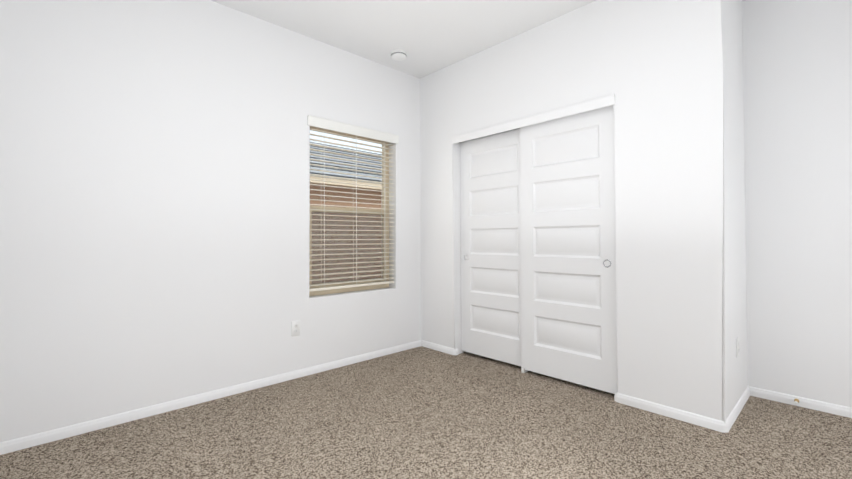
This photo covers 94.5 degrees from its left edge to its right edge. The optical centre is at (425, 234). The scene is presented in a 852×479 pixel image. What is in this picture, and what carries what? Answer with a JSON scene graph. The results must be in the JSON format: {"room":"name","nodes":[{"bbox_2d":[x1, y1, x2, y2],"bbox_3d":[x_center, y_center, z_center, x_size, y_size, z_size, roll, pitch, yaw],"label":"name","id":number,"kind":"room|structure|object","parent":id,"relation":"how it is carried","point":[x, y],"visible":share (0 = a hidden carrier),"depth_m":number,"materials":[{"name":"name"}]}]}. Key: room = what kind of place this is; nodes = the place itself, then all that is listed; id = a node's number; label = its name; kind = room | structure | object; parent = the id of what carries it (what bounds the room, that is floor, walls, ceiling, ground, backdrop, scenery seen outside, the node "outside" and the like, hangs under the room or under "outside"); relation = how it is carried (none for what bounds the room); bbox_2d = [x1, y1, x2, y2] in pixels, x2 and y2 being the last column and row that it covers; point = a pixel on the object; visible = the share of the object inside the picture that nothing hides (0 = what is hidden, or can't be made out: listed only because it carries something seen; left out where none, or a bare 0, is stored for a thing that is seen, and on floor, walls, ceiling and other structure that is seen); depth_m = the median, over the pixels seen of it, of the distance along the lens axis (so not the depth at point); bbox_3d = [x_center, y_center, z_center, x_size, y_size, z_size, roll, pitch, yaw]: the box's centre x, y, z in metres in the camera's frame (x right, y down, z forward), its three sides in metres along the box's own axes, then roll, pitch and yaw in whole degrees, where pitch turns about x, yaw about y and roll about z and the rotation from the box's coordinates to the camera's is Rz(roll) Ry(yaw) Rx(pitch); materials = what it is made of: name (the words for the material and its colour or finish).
{"room":"empty bedroom","nodes":[
{"label":"empty bedroom","id":0,"kind":"room"},
{"bbox_2d":[0,0,420,441],"bbox_3d":[-0.936,-0.235,3.291,4.205,2.725,0.182,0,-1,-43],"label":"wall","id":1,"kind":"structure","parent":0,"point":[154,202],"depth_m":2.52,"materials":[{"name":"white paint"}]},
{"bbox_2d":[0,340,419,454],"bbox_3d":[-1.139,1.095,2.960,3.010,0.059,0.012,0,-1,-43],"label":"baseboard","id":2,"kind":"structure","parent":1,"relation":"attached to","point":[17,444],"depth_m":2.52,"materials":[{"name":"white paint"}]},
{"bbox_2d":[291,320,299,335],"bbox_3d":[-1.018,0.736,3.082,0.071,0.117,0.010,0,-1,-43],"label":"outlet","id":3,"kind":"object","parent":1,"relation":"attached to","point":[295,328],"visible":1,"depth_m":3.08,"materials":[{"name":"white plastic"}]},
{"bbox_2d":[309,127,388,295],"bbox_3d":[-0.704,-0.210,3.580,0.900,1.460,0.080,0,-1,-43],"label":"window","id":4,"kind":"structure","parent":1,"relation":"in","point":[341,210],"depth_m":3.63,"materials":[{"name":"glass"}]},
{"bbox_2d":[312,212,381,283],"bbox_3d":[-0.723,0.137,3.598,0.820,0.683,0.001,0,-1,-43],"label":"screen","id":5,"kind":"object","parent":4,"relation":"attached to","point":[342,242],"depth_m":3.60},
{"bbox_2d":[309,126,393,291],"bbox_3d":[-0.651,-0.234,3.524,0.884,1.410,0.059,0,-1,-43],"label":"window blinds","id":6,"kind":"object","parent":4,"relation":"attached to","point":[321,288],"visible":0.81,"depth_m":3.50,"materials":[{"name":"beige plastic"}]},
{"bbox_2d":[307,115,398,143],"bbox_3d":[-0.608,-0.914,3.486,0.936,0.079,0.020,0,-1,-43],"label":"window valance","id":7,"kind":"object","parent":1,"relation":"attached to","point":[319,122],"visible":0.89,"depth_m":3.44,"materials":[{"name":"white wood"}]},
{"bbox_2d":[0,346,851,478],"bbox_3d":[0.593,1.130,1.659,4.205,0.060,4.620,0,-1,-43],"label":"floor","id":8,"kind":"structure","parent":0,"point":[421,412],"depth_m":2.15,"materials":[{"name":"carpet"}]},
{"bbox_2d":[211,0,744,77],"bbox_3d":[0.579,-1.685,1.694,4.205,0.120,4.620,0,-1,-43],"label":"ceiling","id":9,"kind":"structure","parent":0,"point":[430,36],"depth_m":2.99,"materials":[{"name":"white paint"}]},
{"bbox_2d":[391,49,406,60],"bbox_3d":[-0.240,-1.575,3.478,0.144,0.048,0.144,0,-1,-43],"label":"smoke detector","id":10,"kind":"object","parent":9,"relation":"attached to","point":[398,55],"visible":1,"depth_m":3.44,"materials":[{"name":"white plastic"}]},
{"bbox_2d":[420,0,729,422],"bbox_3d":[0.845,-0.246,3.140,0.140,2.725,2.505,0,-1,-43],"label":"wall","id":11,"kind":"structure","parent":0,"point":[656,68],"depth_m":2.50,"materials":[{"name":"white paint"}]},
{"bbox_2d":[420,340,457,354],"bbox_3d":[0.125,1.099,3.819,0.032,0.059,0.456,0,-1,-43],"label":"baseboard","id":12,"kind":"structure","parent":11,"relation":"attached to","point":[441,348],"depth_m":3.79,"materials":[{"name":"white paint"}]},
{"bbox_2d":[459,128,519,142],"bbox_3d":[0.813,-0.881,3.213,0.088,0.011,1.446,0,-1,-43],"label":"trim","id":13,"kind":"structure","parent":11,"relation":"attached to","point":[489,135],"depth_m":3.48,"materials":[{"name":"silver metal"}]},
{"bbox_2d":[460,129,521,365],"bbox_3d":[0.598,0.112,3.470,0.037,1.964,0.752,0,-1,-43],"label":"closet doors","id":14,"kind":"structure","parent":11,"relation":"in","point":[490,221],"depth_m":3.47,"materials":[{"name":"white paint"}]},
{"bbox_2d":[451,94,614,143],"bbox_3d":[0.749,-0.889,3.153,0.018,0.068,1.474,0,-1,-43],"label":"trim","id":15,"kind":"structure","parent":11,"relation":"attached to","point":[596,103],"depth_m":3.01,"materials":[{"name":"white paint"}]},
{"bbox_2d":[520,105,616,393],"bbox_3d":[1.042,0.103,2.938,0.037,1.964,0.752,0,-1,-43],"label":"closet doors","id":16,"kind":"structure","parent":11,"relation":"in","point":[568,283],"depth_m":2.90,"materials":[{"name":"white paint"}]},
{"bbox_2d":[614,392,727,430],"bbox_3d":[1.456,1.075,2.409,0.032,0.059,0.586,0,-1,-43],"label":"baseboard","id":17,"kind":"structure","parent":11,"relation":"attached to","point":[703,421],"depth_m":2.38,"materials":[{"name":"white paint"}]},
{"bbox_2d":[724,0,747,412],"bbox_3d":[1.935,-0.259,2.553,0.640,2.725,0.125,0,-1,-43],"label":"wall","id":18,"kind":"structure","parent":0,"point":[735,193],"depth_m":2.48,"materials":[{"name":"white paint"}]},
{"bbox_2d":[716,386,751,432],"bbox_3d":[1.926,1.072,2.435,0.752,0.059,0.022,0,-1,-43],"label":"baseboard","id":19,"kind":"structure","parent":18,"relation":"attached to","point":[722,427],"depth_m":2.32,"materials":[{"name":"white paint"}]},
{"bbox_2d":[742,0,851,407],"bbox_3d":[2.101,-0.255,2.988,0.200,2.725,4.450,0,-1,-43],"label":"wall","id":20,"kind":"structure","parent":0,"point":[797,70],"depth_m":2.53,"materials":[{"name":"white paint"}]},
{"bbox_2d":[752,387,851,417],"bbox_3d":[2.816,1.063,2.066,0.012,0.059,1.760,0,-1,-43],"label":"baseboard","id":21,"kind":"structure","parent":20,"relation":"attached to","point":[845,411],"depth_m":2.50,"materials":[{"name":"white paint"}]},
{"label":"outside","id":22,"kind":"structure","parent":0,"visible":0},
{"bbox_3d":[-2.004,1.308,11.902,32.000,0.100,13.810,0,-1,-43],"label":"yard","id":23,"kind":"structure","parent":22,"visible":0},
{"bbox_2d":[310,142,381,283],"bbox_3d":[-2.887,-0.945,12.853,24.800,4.400,5.670,0,-1,-43],"label":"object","id":24,"kind":"object","parent":23,"relation":"on","point":[368,197],"depth_m":10.46,"materials":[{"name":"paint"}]}
]}

